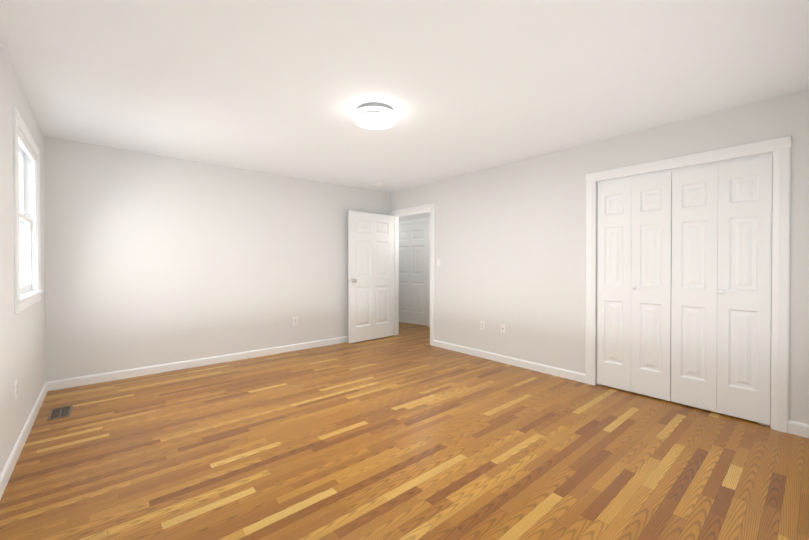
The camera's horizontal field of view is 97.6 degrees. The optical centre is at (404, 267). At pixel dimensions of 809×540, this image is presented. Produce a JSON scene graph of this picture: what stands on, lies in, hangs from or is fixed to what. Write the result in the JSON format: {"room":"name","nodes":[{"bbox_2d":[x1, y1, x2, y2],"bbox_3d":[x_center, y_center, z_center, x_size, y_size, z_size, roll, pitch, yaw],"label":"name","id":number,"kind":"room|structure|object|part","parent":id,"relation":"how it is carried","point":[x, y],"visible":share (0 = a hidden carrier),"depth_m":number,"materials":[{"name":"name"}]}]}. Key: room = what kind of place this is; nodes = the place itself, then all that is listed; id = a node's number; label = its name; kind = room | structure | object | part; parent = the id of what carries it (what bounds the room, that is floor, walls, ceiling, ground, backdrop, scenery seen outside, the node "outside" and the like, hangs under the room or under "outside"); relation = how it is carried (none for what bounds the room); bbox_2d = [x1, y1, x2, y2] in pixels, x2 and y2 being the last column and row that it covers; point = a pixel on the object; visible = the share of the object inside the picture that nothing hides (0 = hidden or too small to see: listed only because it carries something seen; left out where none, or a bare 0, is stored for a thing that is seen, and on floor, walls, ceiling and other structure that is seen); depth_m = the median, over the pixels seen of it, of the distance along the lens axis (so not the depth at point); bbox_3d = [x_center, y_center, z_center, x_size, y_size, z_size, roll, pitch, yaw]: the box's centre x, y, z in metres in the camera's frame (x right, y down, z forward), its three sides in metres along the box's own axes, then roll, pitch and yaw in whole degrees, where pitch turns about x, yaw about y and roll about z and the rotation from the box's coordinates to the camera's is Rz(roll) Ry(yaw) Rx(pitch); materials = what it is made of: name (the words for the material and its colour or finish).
{"room":"empty bedroom","nodes":[
{"label":"empty bedroom","id":0,"kind":"room"},
{"bbox_2d":[0,42,45,474],"bbox_3d":[-1.849,-0.015,1.424,0.120,2.440,5.050,0,1,-40],"label":"wall","id":1,"kind":"structure","parent":0,"point":[22,348],"depth_m":2.18,"materials":[{"name":"grey paint"}]},
{"bbox_2d":[14,379,16,400],"bbox_3d":[-2.439,0.768,2.222,0.009,0.115,0.070,0,1,-40],"label":"outlet","id":2,"kind":"object","parent":1,"relation":"attached to","point":[15,389],"visible":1,"depth_m":2.20,"materials":[{"name":"white plastic"}]},
{"bbox_2d":[0,381,51,499],"bbox_3d":[-1.798,1.159,1.477,0.014,0.090,5.050,0,1,-40],"label":"baseboard","id":3,"kind":"structure","parent":1,"relation":"attached to","point":[12,460],"depth_m":2.31,"materials":[{"name":"white paint"}]},
{"bbox_2d":[13,107,42,313],"bbox_3d":[-2.822,-0.356,2.589,0.152,1.297,1.062,0,1,-40],"label":"window","id":4,"kind":"structure","parent":1,"relation":"in","point":[24,301],"depth_m":2.90,"materials":[{"name":"white paint"}]},
{"bbox_3d":[-2.826,-0.369,2.586,0.098,1.130,0.910,0,1,-40],"label":"window sash","id":5,"kind":"part","parent":4,"relation":"part of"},
{"bbox_2d":[44,136,389,381],"bbox_3d":[-1.885,-0.042,4.790,4.430,2.440,0.120,0,1,-40],"label":"wall","id":6,"kind":"structure","parent":0,"point":[152,259],"depth_m":4.10,"materials":[{"name":"grey paint"}]},
{"bbox_2d":[52,336,347,389],"bbox_3d":[-1.831,1.133,4.758,4.160,0.090,0.014,0,1,-40],"label":"baseboard","id":7,"kind":"structure","parent":6,"relation":"attached to","point":[129,373],"depth_m":4.11,"materials":[{"name":"white paint"}]},
{"bbox_2d":[293,317,297,324],"bbox_3d":[-1.543,0.761,5.003,0.070,0.115,0.009,0,1,-40],"label":"outlet","id":8,"kind":"object","parent":6,"relation":"attached to","point":[295,320],"visible":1,"depth_m":5.00,"materials":[{"name":"white plastic"}]},
{"bbox_2d":[0,322,808,539],"bbox_3d":[-0.230,1.214,4.029,5.950,0.060,7.140,0,1,-40],"label":"floor","id":9,"kind":"structure","parent":0,"point":[409,432],"depth_m":2.21,"materials":[{"name":"brown wood"}]},
{"bbox_2d":[47,405,72,420],"bbox_3d":[-2.821,1.191,2.904,0.137,0.004,0.290,0,1,-40],"label":"floor vent","id":10,"kind":"object","parent":9,"relation":"in","point":[60,412],"visible":1,"depth_m":2.90,"materials":[{"name":"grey metal"}]},
{"bbox_2d":[0,0,808,192],"bbox_3d":[-0.230,-1.286,4.009,5.950,0.060,7.140,0,1,-40],"label":"ceiling","id":11,"kind":"structure","parent":0,"point":[289,87],"depth_m":2.27,"materials":[{"name":"white paint"}]},
{"bbox_2d":[353,102,396,128],"bbox_3d":[-0.233,-1.197,2.818,0.347,0.098,0.347,0,1,-40],"label":"ceiling light","id":12,"kind":"object","parent":11,"relation":"attached to","point":[373,115],"visible":1,"depth_m":2.72,"materials":[{"name":"white glass"}]},
{"bbox_2d":[374,182,382,185],"bbox_3d":[-0.384,-1.245,5.324,0.136,0.042,0.136,0,1,-40],"label":"smoke detector","id":13,"kind":"object","parent":11,"relation":"attached to","point":[378,183],"visible":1,"depth_m":5.28,"materials":[{"name":"white plastic"}]},
{"bbox_2d":[399,212,429,221],"bbox_3d":[0.608,-0.058,6.836,0.120,2.440,3.940,0,1,-40],"label":"wall","id":14,"kind":"structure","parent":0,"point":[415,216],"depth_m":7.19,"materials":[{"name":"grey paint"}]},
{"bbox_2d":[399,222,427,325],"bbox_3d":[0.115,0.134,7.249,0.965,2.025,0.167,0,1,42],"label":"hall door","id":15,"kind":"structure","parent":14,"relation":"in","point":[413,273],"depth_m":7.17,"materials":[{"name":"white paint"}]},
{"bbox_2d":[399,217,429,326],"bbox_3d":[0.189,0.093,7.314,0.138,2.130,1.150,0,1,-40],"label":"door frame","id":16,"kind":"structure","parent":14,"relation":"attached to","point":[421,220],"depth_m":6.89,"materials":[{"name":"white paint"}]},
{"bbox_2d":[390,90,808,424],"bbox_3d":[1.431,-0.037,4.220,0.120,2.440,5.050,0,1,-40],"label":"wall","id":17,"kind":"structure","parent":0,"point":[510,245],"depth_m":3.93,"materials":[{"name":"grey paint"}]},
{"bbox_2d":[389,203,434,345],"bbox_3d":[0.141,0.105,5.736,0.156,2.130,1.090,0,1,-40],"label":"door frame","id":18,"kind":"structure","parent":17,"relation":"attached to","point":[397,214],"depth_m":5.54,"materials":[{"name":"white paint"}]},
{"bbox_2d":[348,210,393,342],"bbox_3d":[-0.515,0.146,5.716,0.916,2.025,0.167,0,1,-43],"label":"bedroom door","id":19,"kind":"structure","parent":18,"relation":"attached to","point":[370,276],"depth_m":5.67,"materials":[{"name":"white paint"}]},
{"bbox_2d":[480,321,484,329],"bbox_3d":[1.016,0.759,4.615,0.009,0.115,0.070,0,1,-40],"label":"outlet","id":20,"kind":"object","parent":17,"relation":"attached to","point":[482,325],"visible":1,"depth_m":4.61,"materials":[{"name":"white plastic"}]},
{"bbox_2d":[501,324,505,333],"bbox_3d":[1.216,0.761,4.378,0.012,0.115,0.070,0,1,-40],"label":"outlet","id":21,"kind":"object","parent":17,"relation":"attached to","point":[503,328],"visible":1,"depth_m":4.37,"materials":[{"name":"white plastic"}]},
{"bbox_2d":[434,340,584,382],"bbox_3d":[1.149,1.136,4.458,0.014,0.090,2.177,0,1,-40],"label":"baseboard","id":22,"kind":"structure","parent":17,"relation":"attached to","point":[576,376],"depth_m":4.23,"materials":[{"name":"white paint"}]},
{"bbox_2d":[597,172,671,400],"bbox_3d":[2.135,0.170,3.333,0.066,2.012,0.608,0,1,-40],"label":"bifold closet door","id":23,"kind":"structure","parent":17,"relation":"in","point":[634,241],"depth_m":3.31,"materials":[{"name":"white paint"}]},
{"bbox_2d":[596,383,770,426],"bbox_3d":[2.353,1.183,3.126,0.050,0.016,1.228,0,1,-40],"label":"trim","id":24,"kind":"structure","parent":17,"relation":"attached to","point":[763,424],"depth_m":2.68,"materials":[{"name":"paint"}]},
{"bbox_2d":[585,135,790,432],"bbox_3d":[2.357,0.121,3.121,0.138,2.140,1.412,0,1,-40],"label":"trim","id":25,"kind":"structure","parent":17,"relation":"attached to","point":[778,150],"depth_m":2.61,"materials":[{"name":"white paint"}]},
{"bbox_2d":[671,156,772,424],"bbox_3d":[2.533,0.173,2.867,0.066,2.012,0.608,0,1,-40],"label":"bifold closet door","id":26,"kind":"structure","parent":17,"relation":"in","point":[721,284],"depth_m":2.84,"materials":[{"name":"white paint"}]},
{"bbox_2d":[788,420,808,437],"bbox_3d":[2.885,1.152,2.421,0.014,0.090,0.351,0,1,-40],"label":"baseboard","id":27,"kind":"structure","parent":17,"relation":"attached to","point":[798,429],"depth_m":2.51,"materials":[{"name":"white paint"}]}
]}

